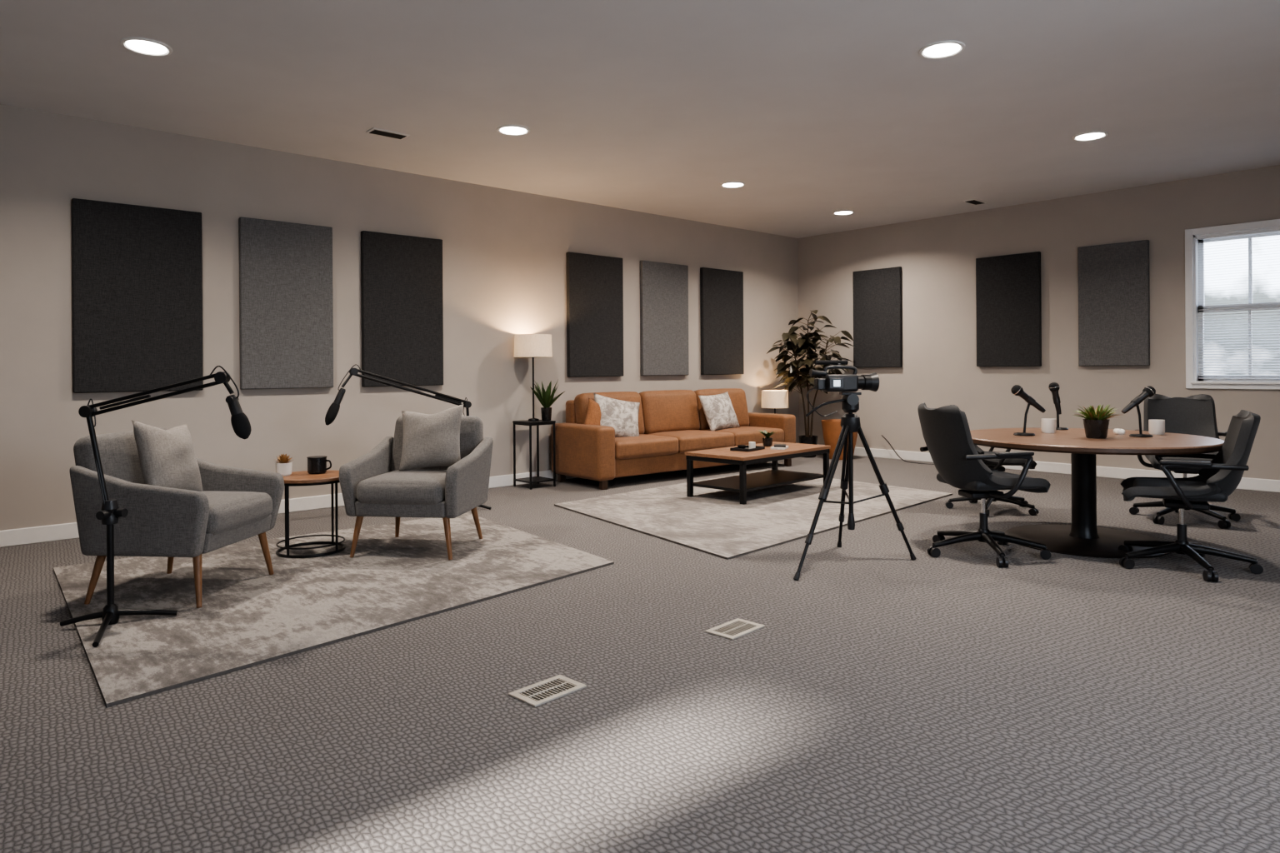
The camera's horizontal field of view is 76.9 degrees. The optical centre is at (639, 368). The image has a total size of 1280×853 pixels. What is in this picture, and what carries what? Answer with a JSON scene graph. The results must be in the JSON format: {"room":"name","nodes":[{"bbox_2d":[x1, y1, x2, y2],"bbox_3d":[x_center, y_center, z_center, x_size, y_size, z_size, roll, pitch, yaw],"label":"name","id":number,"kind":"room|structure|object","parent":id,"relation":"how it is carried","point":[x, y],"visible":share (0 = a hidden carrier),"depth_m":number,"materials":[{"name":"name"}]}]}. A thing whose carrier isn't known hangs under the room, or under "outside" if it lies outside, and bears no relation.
{"room":"studio","nodes":[
{"label":"studio","id":0,"kind":"room"},
{"bbox_2d":[0,104,799,530],"bbox_3d":[-2.012,-0.311,7.780,11.450,3.050,0.120,0,0,-42],"label":"wall","id":1,"kind":"structure","parent":0,"point":[504,268],"depth_m":7.04,"materials":[{"name":"paint"}]},
{"bbox_2d":[71,198,203,393],"bbox_3d":[-3.768,-0.524,6.076,0.840,1.400,0.054,0,0,-42],"label":"acoustic panel","id":2,"kind":"object","parent":1,"relation":"attached to","point":[137,271],"visible":1,"depth_m":6.03,"materials":[{"name":"fabric"}]},
{"bbox_2d":[238,216,333,389],"bbox_3d":[-2.971,-0.529,6.796,0.750,1.400,0.054,0,0,-42],"label":"acoustic panel","id":3,"kind":"object","parent":1,"relation":"attached to","point":[286,301],"visible":1,"depth_m":6.76,"materials":[{"name":"grey fabric"}]},
{"bbox_2d":[0,470,576,547],"bbox_3d":[-1.963,1.156,7.722,11.430,0.115,0.018,0,0,-42],"label":"baseboard","id":4,"kind":"structure","parent":1,"relation":"attached to","point":[19,537],"depth_m":5.81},
{"bbox_2d":[360,230,443,386],"bbox_3d":[-2.199,-0.535,7.494,0.790,1.400,0.054,0,0,-42],"label":"acoustic panel","id":5,"kind":"object","parent":1,"relation":"attached to","point":[402,295],"visible":0.99,"depth_m":7.45,"materials":[{"name":"fabric"}]},
{"bbox_2d":[565,251,623,377],"bbox_3d":[-0.497,-0.587,9.032,0.780,1.360,0.054,0,0,-42],"label":"acoustic panel","id":6,"kind":"object","parent":1,"relation":"attached to","point":[594,282],"visible":1,"depth_m":8.99,"materials":[{"name":"fabric"}]},
{"bbox_2d":[640,260,689,375],"bbox_3d":[0.301,-0.592,9.753,0.770,1.360,0.054,0,0,-42],"label":"acoustic panel","id":7,"kind":"object","parent":1,"relation":"attached to","point":[663,287],"visible":1,"depth_m":9.70,"materials":[{"name":"grey fabric"}]},
{"bbox_2d":[700,267,744,374],"bbox_3d":[1.069,-0.598,10.447,0.780,1.360,0.054,0,0,-42],"label":"acoustic panel","id":8,"kind":"object","parent":1,"relation":"attached to","point":[721,291],"visible":1,"depth_m":10.40,"materials":[{"name":"fabric"}]},
{"bbox_2d":[0,454,1279,852],"bbox_3d":[0.942,1.244,4.523,11.750,0.100,8.960,0,0,-42],"label":"floor","id":9,"kind":"structure","parent":0,"point":[885,701],"depth_m":2.85,"materials":[{"name":"carpet"}]},
{"bbox_2d":[53,513,614,707],"bbox_3d":[-1.706,1.205,4.813,2.890,0.014,2.600,0,0,-42],"label":"area rug","id":10,"kind":"object","parent":9,"relation":"on","point":[247,617],"visible":0.89,"depth_m":4.31,"materials":[{"name":"beige carpet"}]},
{"bbox_2d":[60,365,251,647],"bbox_3d":[-2.269,0.596,3.780,0.773,1.211,0.454,0,0,-31],"label":"boom stand","id":11,"kind":"object","parent":10,"relation":"on","point":[110,513],"visible":1,"depth_m":3.79,"materials":[{"name":"black metal"}]},
{"bbox_2d":[69,420,284,608],"bbox_3d":[-2.507,0.739,4.398,0.777,0.937,0.804,0,0,6],"label":"armchair","id":12,"kind":"object","parent":10,"relation":"on","point":[177,503],"visible":0.96,"depth_m":4.14,"materials":[{"name":"grey fabric"}]},
{"bbox_2d":[131,420,202,491],"bbox_3d":[-2.593,0.504,4.441,0.185,0.446,0.455,-20,-8,3],"label":"throw pillow","id":13,"kind":"object","parent":12,"relation":"on","point":[167,457],"depth_m":4.34,"materials":[{"name":"grey fabric"}]},
{"bbox_2d":[202,491,272,534],"bbox_3d":[-2.424,0.787,4.389,0.611,0.184,0.563,0,0,6],"label":"seat cushion","id":14,"kind":"object","parent":12,"relation":"on","point":[230,512],"depth_m":4.34,"materials":[{"name":"grey fabric"}]},
{"bbox_2d":[275,470,345,558],"bbox_3d":[-2.161,0.950,5.293,0.506,0.499,0.506,0,0,-42],"label":"side table","id":15,"kind":"object","parent":10,"relation":"on","point":[331,477],"visible":0.8,"depth_m":5.21,"materials":[{"name":"brown wood"}]},
{"bbox_2d":[275,454,293,476],"bbox_3d":[-2.324,0.629,5.269,0.129,0.145,0.133,0,0,13],"label":"potted succulent","id":16,"kind":"object","parent":15,"relation":"on","point":[283,467],"visible":0.93,"depth_m":5.23,"materials":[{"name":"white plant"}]},
{"bbox_2d":[275,461,292,476],"bbox_3d":[-2.327,0.659,5.265,0.100,0.085,0.100,0,0,-42],"label":"pot","id":17,"kind":"object","parent":16,"relation":"attached to","point":[284,468],"depth_m":5.23,"materials":[{"name":"white ceramic"}]},
{"bbox_2d":[306,455,331,474],"bbox_3d":[-2.146,0.645,5.365,0.141,0.110,0.126,0,0,38],"label":"mug","id":18,"kind":"object","parent":15,"relation":"on","point":[316,464],"visible":1,"depth_m":5.32,"materials":[{"name":"ceramic"}]},
{"bbox_2d":[339,404,493,560],"bbox_3d":[-1.462,0.724,5.386,0.804,0.953,0.777,0,0,8],"label":"armchair","id":19,"kind":"object","parent":10,"relation":"on","point":[437,465],"visible":1,"depth_m":5.30,"materials":[{"name":"grey fabric"}]},
{"bbox_2d":[356,470,446,504],"bbox_3d":[-1.473,0.781,5.304,0.563,0.184,0.611,0,0,8],"label":"seat cushion","id":20,"kind":"object","parent":19,"relation":"on","point":[389,487],"depth_m":5.03,"materials":[{"name":"grey fabric"}]},
{"bbox_2d":[399,404,463,470],"bbox_3d":[-1.417,0.475,5.469,0.454,0.446,0.184,-5,-21,8],"label":"throw pillow","id":21,"kind":"object","parent":19,"relation":"on","point":[428,440],"depth_m":5.41,"materials":[{"name":"grey fabric"}]},
{"bbox_2d":[325,364,491,509],"bbox_3d":[-1.867,0.590,6.557,1.323,1.246,0.334,0,0,-42],"label":"boom stand","id":22,"kind":"object","parent":9,"relation":"on","point":[332,411],"visible":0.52,"depth_m":6.43,"materials":[{"name":"black metal"}]},
{"bbox_2d":[512,420,555,489],"bbox_3d":[-1.078,0.873,8.225,0.314,0.670,0.314,0,0,-42],"label":"plant stand","id":23,"kind":"object","parent":9,"relation":"on","point":[537,479],"visible":1,"depth_m":8.21,"materials":[{"name":"black metal"}]},
{"bbox_2d":[514,334,552,420],"bbox_3d":[-1.093,0.098,8.251,0.390,0.880,0.390,0,0,-42],"label":"table lamp","id":24,"kind":"object","parent":23,"relation":"on","point":[532,346],"visible":1,"depth_m":8.09,"materials":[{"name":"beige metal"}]},
{"bbox_2d":[517,476,549,481],"bbox_3d":[-1.076,1.139,8.225,0.290,0.012,0.290,0,0,-42],"label":"shelf","id":25,"kind":"object","parent":23,"relation":"attached to","point":[534,478],"depth_m":8.21,"materials":[{"name":"black metal"}]},
{"bbox_2d":[530,381,565,420],"bbox_3d":[-0.922,0.321,8.207,0.349,0.431,0.371,0,0,0],"label":"potted plant","id":26,"kind":"object","parent":23,"relation":"on","point":[546,398],"visible":1,"depth_m":8.17,"materials":[{"name":"green plant"}]},
{"bbox_2d":[508,675,586,707],"bbox_3d":[-0.342,1.198,2.998,0.156,0.008,0.248,0,0,44],"label":"floor vent","id":27,"kind":"object","parent":9,"relation":"in","point":[544,692],"visible":1,"depth_m":2.99,"materials":[{"name":"white metal"}]},
{"bbox_2d":[550,388,795,489],"bbox_3d":[0.474,0.725,9.176,3.000,0.943,0.901,0,0,-40],"label":"sofa","id":28,"kind":"object","parent":9,"relation":"on","point":[603,437],"visible":0.91,"depth_m":8.61,"materials":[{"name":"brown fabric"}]},
{"bbox_2d":[574,391,644,434],"bbox_3d":[-0.326,0.522,8.802,0.843,0.524,0.250,0,-10,-40],"label":"cushion","id":29,"kind":"object","parent":28,"relation":"on","point":[581,402],"depth_m":8.76,"materials":[{"name":"brown fabric"}]},
{"bbox_2d":[593,393,639,437],"bbox_3d":[-0.244,0.532,8.552,0.560,0.480,0.184,13,-30,-25],"label":"throw pillow","id":30,"kind":"object","parent":28,"relation":"on","point":[622,415],"depth_m":8.49,"materials":[{"name":"white fabric"}]},
{"bbox_2d":[615,434,678,459],"bbox_3d":[-0.123,0.826,8.560,0.845,0.206,0.712,0,0,-40],"label":"seat cushion","id":31,"kind":"object","parent":28,"relation":"on","point":[627,446],"depth_m":8.32,"materials":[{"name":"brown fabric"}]},
{"bbox_2d":[638,390,699,434],"bbox_3d":[0.332,0.518,9.346,0.843,0.524,0.250,0,-10,-40],"label":"cushion","id":32,"kind":"object","parent":28,"relation":"on","point":[666,411],"depth_m":9.22,"materials":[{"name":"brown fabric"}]},
{"bbox_2d":[645,430,734,453],"bbox_3d":[0.535,0.821,9.104,0.845,0.206,0.712,0,0,-40],"label":"seat cushion","id":33,"kind":"object","parent":28,"relation":"on","point":[688,440],"depth_m":8.87,"materials":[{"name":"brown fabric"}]},
{"bbox_2d":[698,391,739,431],"bbox_3d":[0.946,0.518,9.576,0.560,0.470,0.184,-5,-19,-46],"label":"throw pillow","id":34,"kind":"object","parent":28,"relation":"on","point":[717,407],"depth_m":9.49,"materials":[{"name":"white fabric"}]},
{"bbox_2d":[694,388,749,429],"bbox_3d":[0.989,0.513,9.890,0.843,0.524,0.250,0,-10,-40],"label":"cushion","id":35,"kind":"object","parent":28,"relation":"on","point":[737,396],"depth_m":9.90,"materials":[{"name":"brown fabric"}]},
{"bbox_2d":[702,426,784,446],"bbox_3d":[1.192,0.817,9.648,0.845,0.206,0.712,0,0,-40],"label":"seat cushion","id":36,"kind":"object","parent":28,"relation":"on","point":[742,435],"depth_m":9.38,"materials":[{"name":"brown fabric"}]},
{"bbox_2d":[705,618,764,639],"bbox_3d":[0.436,1.193,3.688,0.156,0.008,0.248,0,0,44],"label":"floor vent","id":37,"kind":"object","parent":9,"relation":"in","point":[736,628],"visible":1,"depth_m":3.68,"materials":[{"name":"white metal"}]},
{"bbox_2d":[554,470,952,559],"bbox_3d":[0.991,1.186,7.168,3.530,0.014,2.580,0,0,-42],"label":"area rug","id":38,"kind":"object","parent":9,"relation":"on","point":[712,522],"visible":0.77,"depth_m":6.66,"materials":[{"name":"beige carpet"}]},
{"bbox_2d":[685,441,830,504],"bbox_3d":[1.146,0.973,7.674,0.677,0.410,1.400,0,0,45],"label":"coffee table","id":39,"kind":"object","parent":38,"relation":"on","point":[742,483],"visible":0.82,"depth_m":7.41,"materials":[{"name":"brown wood"}]},
{"bbox_2d":[730,441,764,451],"bbox_3d":[1.012,0.732,7.581,0.200,0.072,0.300,0,0,38],"label":"decorative tray","id":40,"kind":"object","parent":39,"relation":"on","point":[752,447],"visible":1,"depth_m":7.53,"materials":[{"name":"black plastic"}]},
{"bbox_2d":[737,445,746,449],"bbox_3d":[0.954,0.742,7.538,0.090,0.037,0.090,0,0,38],"label":"bowl","id":41,"kind":"object","parent":40,"relation":"on","point":[742,447],"depth_m":7.51,"materials":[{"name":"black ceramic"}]},
{"bbox_2d":[748,441,755,449],"bbox_3d":[1.059,0.728,7.609,0.064,0.064,0.064,0,0,38],"label":"candle","id":42,"kind":"object","parent":40,"relation":"on","point":[751,444],"depth_m":7.58,"materials":[{"name":"white wax"}]},
{"bbox_2d":[691,470,825,492],"bbox_3d":[1.147,1.065,7.674,0.620,0.025,1.340,0,0,45],"label":"shelf","id":43,"kind":"object","parent":39,"relation":"attached to","point":[772,478],"depth_m":7.55,"materials":[{"name":"black wood"}]},
{"bbox_2d":[758,430,776,446],"bbox_3d":[1.248,0.688,7.936,0.209,0.158,0.196,0,0,29],"label":"potted plant","id":44,"kind":"object","parent":39,"relation":"on","point":[767,442],"visible":1,"depth_m":7.90,"materials":[{"name":"green plant"}]},
{"bbox_2d":[770,444,788,449],"bbox_3d":[1.332,0.746,7.663,0.139,0.040,0.190,0,0,23],"label":"book stack","id":45,"kind":"object","parent":39,"relation":"on","point":[777,447],"visible":1,"depth_m":7.59,"materials":[{"name":"paper"}]},
{"bbox_2d":[774,444,785,447],"bbox_3d":[1.332,0.735,7.663,0.110,0.018,0.160,0,0,11],"label":"book","id":46,"kind":"object","parent":45,"relation":"on","point":[775,445],"depth_m":7.59,"materials":[{"name":"black paper"}]},
{"bbox_2d":[767,310,854,458],"bbox_3d":[2.276,0.209,10.690,0.924,1.949,0.997,0,0,-42],"label":"potted plant","id":47,"kind":"object","parent":9,"relation":"on","point":[799,347],"visible":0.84,"depth_m":10.67,"materials":[{"name":"green plant"}]},
{"bbox_2d":[820,419,857,459],"bbox_3d":[2.614,0.932,10.524,0.480,0.500,0.480,0,0,-42],"label":"terracotta planter","id":48,"kind":"object","parent":9,"relation":"on","point":[832,428],"visible":0.54,"depth_m":10.38,"materials":[{"name":"ceramic"}]},
{"bbox_2d":[793,392,916,580],"bbox_3d":[1.177,0.672,4.880,0.944,1.048,0.558,0,0,-42],"label":"camera tripod","id":49,"kind":"object","parent":9,"relation":"on","point":[850,422],"visible":1,"depth_m":4.94,"materials":[{"name":"black metal"}]},
{"bbox_2d":[806,360,879,416],"bbox_3d":[1.234,0.122,4.952,0.455,0.343,0.185,0,0,-10],"label":"camcorder","id":50,"kind":"object","parent":49,"relation":"on","point":[828,382],"visible":1,"depth_m":4.92,"materials":[{"name":"black plastic"}]},
{"bbox_2d":[869,372,879,391],"bbox_3d":[1.435,0.087,4.987,0.040,0.120,0.120,0,0,-10],"label":"hood","id":51,"kind":"object","parent":50,"relation":"attached to","point":[873,377],"depth_m":4.94,"materials":[{"name":"black plastic"}]},
{"bbox_2d":[881,435,934,464],"bbox_3d":[3.524,1.024,9.994,0.232,0.306,1.291,0,0,-42],"label":"power cable","id":52,"kind":"object","parent":9,"relation":"on","point":[882,435],"visible":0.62,"depth_m":10.20,"materials":[{"name":"black plastic"}]},
{"bbox_2d":[917,402,1051,567],"bbox_3d":[2.163,0.703,5.137,0.708,0.964,0.744,0,0,-12],"label":"office chair","id":53,"kind":"object","parent":9,"relation":"on","point":[947,435],"visible":1,"depth_m":4.98,"materials":[{"name":"black metal"}]},
{"bbox_2d":[945,445,1039,516],"bbox_3d":[2.910,0.746,6.726,0.680,0.867,0.715,0,0,14],"label":"office chair","id":54,"kind":"object","parent":9,"relation":"on","point":[997,464],"visible":0.24,"depth_m":6.53,"materials":[{"name":"black metal"}]},
{"bbox_2d":[970,428,1224,558],"bbox_3d":[3.024,0.821,5.490,1.576,0.715,1.576,0,0,-42],"label":"conference table","id":55,"kind":"object","parent":9,"relation":"on","point":[1082,537],"visible":0.77,"depth_m":5.37,"materials":[{"name":"brown wood"}]},
{"bbox_2d":[1010,385,1045,435],"bbox_3d":[2.700,0.291,5.608,0.188,0.351,0.176,0,0,-42],"label":"desk microphone","id":56,"kind":"object","parent":55,"relation":"on","point":[1017,390],"visible":1,"depth_m":5.59,"materials":[{"name":"black metal"}]},
{"bbox_2d":[1010,385,1023,395],"bbox_3d":[2.624,0.154,5.607,0.076,0.076,0.076,0,0,-42],"label":"grille","id":57,"kind":"object","parent":56,"relation":"attached to","point":[1017,390],"depth_m":5.58,"materials":[{"name":"black metal"}]},
{"bbox_2d":[1040,418,1055,433],"bbox_3d":[2.937,0.414,5.792,0.096,0.100,0.096,0,0,-42],"label":"mug","id":58,"kind":"object","parent":55,"relation":"on","point":[1047,425],"visible":1,"depth_m":5.75,"materials":[{"name":"white ceramic"}]},
{"bbox_2d":[1048,382,1068,429],"bbox_3d":[3.156,0.285,6.085,0.140,0.357,0.140,0,0,-42],"label":"desk microphone","id":59,"kind":"object","parent":55,"relation":"on","point":[1053,387],"visible":0.84,"depth_m":6.07,"materials":[{"name":"black metal"}]},
{"bbox_2d":[1048,382,1059,391],"bbox_3d":[3.127,0.140,6.085,0.077,0.068,0.077,0,0,-42],"label":"grille","id":60,"kind":"object","parent":59,"relation":"attached to","point":[1053,387],"depth_m":6.06,"materials":[{"name":"black metal"}]},
{"bbox_2d":[1070,404,1122,439],"bbox_3d":[3.032,0.349,5.333,0.333,0.229,0.320,0,0,-42],"label":"potted plant","id":61,"kind":"object","parent":55,"relation":"on","point":[1096,423],"visible":1,"depth_m":5.30,"materials":[{"name":"green plant"}]},
{"bbox_2d":[1113,428,1124,434],"bbox_3d":[3.339,0.443,5.615,0.060,0.043,0.100,0,0,18],"label":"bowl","id":62,"kind":"object","parent":55,"relation":"on","point":[1117,432],"visible":0.97,"depth_m":5.58,"materials":[{"name":"white plastic"}]},
{"bbox_2d":[1121,385,1155,437],"bbox_3d":[3.366,0.291,5.436,0.180,0.341,0.168,0,0,-42],"label":"desk microphone","id":63,"kind":"object","parent":55,"relation":"on","point":[1148,392],"visible":1,"depth_m":5.42,"materials":[{"name":"black metal"}]},
{"bbox_2d":[1142,385,1155,397],"bbox_3d":[3.434,0.158,5.436,0.076,0.076,0.076,0,0,-42],"label":"grille","id":64,"kind":"object","parent":63,"relation":"attached to","point":[1148,392],"depth_m":5.41,"materials":[{"name":"black metal"}]},
{"bbox_2d":[1148,420,1164,434],"bbox_3d":[3.593,0.410,5.603,0.096,0.100,0.096,0,0,-42],"label":"coffee mug","id":65,"kind":"object","parent":55,"relation":"on","point":[1155,427],"visible":0.99,"depth_m":5.57,"materials":[{"name":"white ceramic"}]},
{"bbox_2d":[1129,394,1240,529],"bbox_3d":[4.220,0.689,6.248,0.729,0.964,0.694,0,0,27],"label":"office chair","id":66,"kind":"object","parent":9,"relation":"on","point":[1196,414],"visible":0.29,"depth_m":6.40,"materials":[{"name":"black leather"}]},
{"bbox_2d":[1118,410,1263,582],"bbox_3d":[3.246,0.712,4.779,0.708,0.930,0.744,0,0,30],"label":"office chair","id":67,"kind":"object","parent":9,"relation":"on","point":[1217,479],"visible":0.87,"depth_m":4.67,"materials":[{"name":"black metal"}]},
{"bbox_3d":[1.805,0.977,10.763,0.400,0.420,0.400,0,0,-42],"label":"end table","id":68,"kind":"object","parent":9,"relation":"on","visible":0},
{"bbox_2d":[761,390,788,414],"bbox_3d":[1.802,0.532,10.763,0.360,0.470,0.360,0,0,-42],"label":"table lamp","id":69,"kind":"object","parent":68,"relation":"on","point":[774,399],"visible":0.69,"depth_m":10.61,"materials":[{"name":"beige fabric"}]},
{"bbox_2d":[0,0,1279,238],"bbox_3d":[0.920,-1.907,4.523,11.750,0.100,8.960,0,0,-42],"label":"ceiling","id":70,"kind":"structure","parent":0,"point":[822,108],"depth_m":5.34,"materials":[{"name":"paint"}]},
{"bbox_2d":[120,36,172,56],"bbox_3d":[-2.804,-1.823,4.581,0.256,0.014,0.256,0,0,-42],"label":"recessed light","id":71,"kind":"object","parent":70,"relation":"in","point":[138,45],"visible":1,"depth_m":4.56,"materials":[{"name":"white"}]},
{"bbox_2d":[365,127,409,139],"bbox_3d":[-1.967,-1.830,6.294,0.300,0.012,0.140,0,0,-42],"label":"ceiling vent","id":72,"kind":"object","parent":70,"relation":"attached to","point":[374,131],"depth_m":6.27,"materials":[{"name":"black metal"}]},
{"bbox_2d":[496,125,529,135],"bbox_3d":[-0.979,-1.836,6.230,0.256,0.014,0.256,0,0,-42],"label":"recessed light","id":73,"kind":"object","parent":70,"relation":"in","point":[512,130],"visible":1,"depth_m":6.20,"materials":[{"name":"white"}]},
{"bbox_2d":[720,181,745,188],"bbox_3d":[0.937,-1.850,8.136,0.256,0.014,0.256,0,0,-42],"label":"recessed light","id":74,"kind":"object","parent":70,"relation":"in","point":[728,184],"visible":1,"depth_m":8.10,"materials":[{"name":"white"}]},
{"bbox_2d":[832,210,854,214],"bbox_3d":[2.437,-1.860,9.653,0.256,0.014,0.256,0,0,-42],"label":"recessed light","id":75,"kind":"object","parent":70,"relation":"in","point":[846,212],"visible":1,"depth_m":9.62,"materials":[{"name":"white"}]},
{"bbox_2d":[918,40,964,59],"bbox_3d":[1.762,-1.855,4.703,0.256,0.014,0.256,0,0,-42],"label":"recessed light","id":76,"kind":"object","parent":70,"relation":"in","point":[942,49],"visible":1,"depth_m":4.68,"materials":[{"name":"white"}]},
{"bbox_2d":[963,199,987,204],"bbox_3d":[3.774,-1.870,9.069,0.300,0.012,0.140,0,0,-42],"label":"ceiling vent","id":77,"kind":"object","parent":70,"relation":"attached to","point":[975,202],"depth_m":9.04,"materials":[{"name":"black metal"}]},
{"bbox_2d":[1072,130,1108,140],"bbox_3d":[3.630,-1.868,6.499,0.256,0.014,0.256,0,0,-42],"label":"recessed light","id":78,"kind":"object","parent":70,"relation":"in","point":[1089,136],"visible":1,"depth_m":6.47,"materials":[{"name":"white"}]},
{"bbox_2d":[797,165,1279,479],"bbox_3d":[5.231,-0.361,8.408,0.140,3.050,8.900,0,0,-42],"label":"wall","id":79,"kind":"structure","parent":0,"point":[937,257],"depth_m":9.15,"materials":[{"name":"paint"}]},
{"bbox_2d":[852,266,902,367],"bbox_3d":[3.118,-0.657,10.598,0.054,1.290,0.700,0,0,-42],"label":"acoustic panel","id":80,"kind":"object","parent":79,"relation":"attached to","point":[877,307],"visible":0.88,"depth_m":10.56,"materials":[{"name":"fabric"}]},
{"bbox_2d":[975,251,1041,366],"bbox_3d":[4.261,-0.665,9.333,0.054,1.290,0.730,0,0,-42],"label":"acoustic panel","id":81,"kind":"object","parent":79,"relation":"attached to","point":[1008,295],"visible":1,"depth_m":9.29,"materials":[{"name":"fabric"}]},
{"bbox_2d":[817,444,1279,492],"bbox_3d":[5.183,1.106,8.355,0.018,0.115,8.620,0,0,-42],"label":"baseboard","id":82,"kind":"structure","parent":79,"relation":"attached to","point":[1246,483],"depth_m":8.61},
{"bbox_2d":[1077,240,1149,365],"bbox_3d":[4.998,-0.670,8.517,0.054,1.290,0.670,0,0,-42],"label":"acoustic panel","id":83,"kind":"object","parent":79,"relation":"attached to","point":[1114,296],"visible":1,"depth_m":8.48,"materials":[{"name":"grey fabric"}]},
{"bbox_2d":[1185,219,1279,389],"bbox_3d":[5.785,-0.593,7.670,0.025,1.585,1.010,0,0,-42],"label":"window frame","id":84,"kind":"structure","parent":79,"relation":"attached to","point":[1189,233],"depth_m":7.99,"materials":[{"name":"plastic"}]},
{"bbox_2d":[1190,381,1279,384],"bbox_3d":[5.818,0.139,7.695,0.150,0.024,0.920,0,0,-42],"label":"sill","id":85,"kind":"structure","parent":79,"relation":"attached to","point":[1192,382],"depth_m":7.71,"materials":[{"name":"plastic"}]},
{"bbox_2d":[1193,226,1279,381],"bbox_3d":[5.842,-0.591,7.722,0.130,1.460,0.880,0,0,-42],"label":"window","id":86,"kind":"structure","parent":79,"relation":"in","point":[1262,304],"depth_m":7.96,"materials":[{"name":"plastic"}]},
{"bbox_2d":[1197,230,1279,379],"bbox_3d":[5.825,-0.591,7.706,0.022,1.386,0.820,0,0,-42],"label":"blind slats","id":87,"kind":"object","parent":86,"relation":"attached to","point":[1277,231],"visible":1,"depth_m":7.75,"materials":[{"name":"white plastic"}]},
{"bbox_2d":[1196,228,1279,239],"bbox_3d":[5.819,-1.298,7.705,0.040,0.035,0.830,0,0,-42],"label":"rail","id":88,"kind":"object","parent":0,"point":[1272,230],"depth_m":7.75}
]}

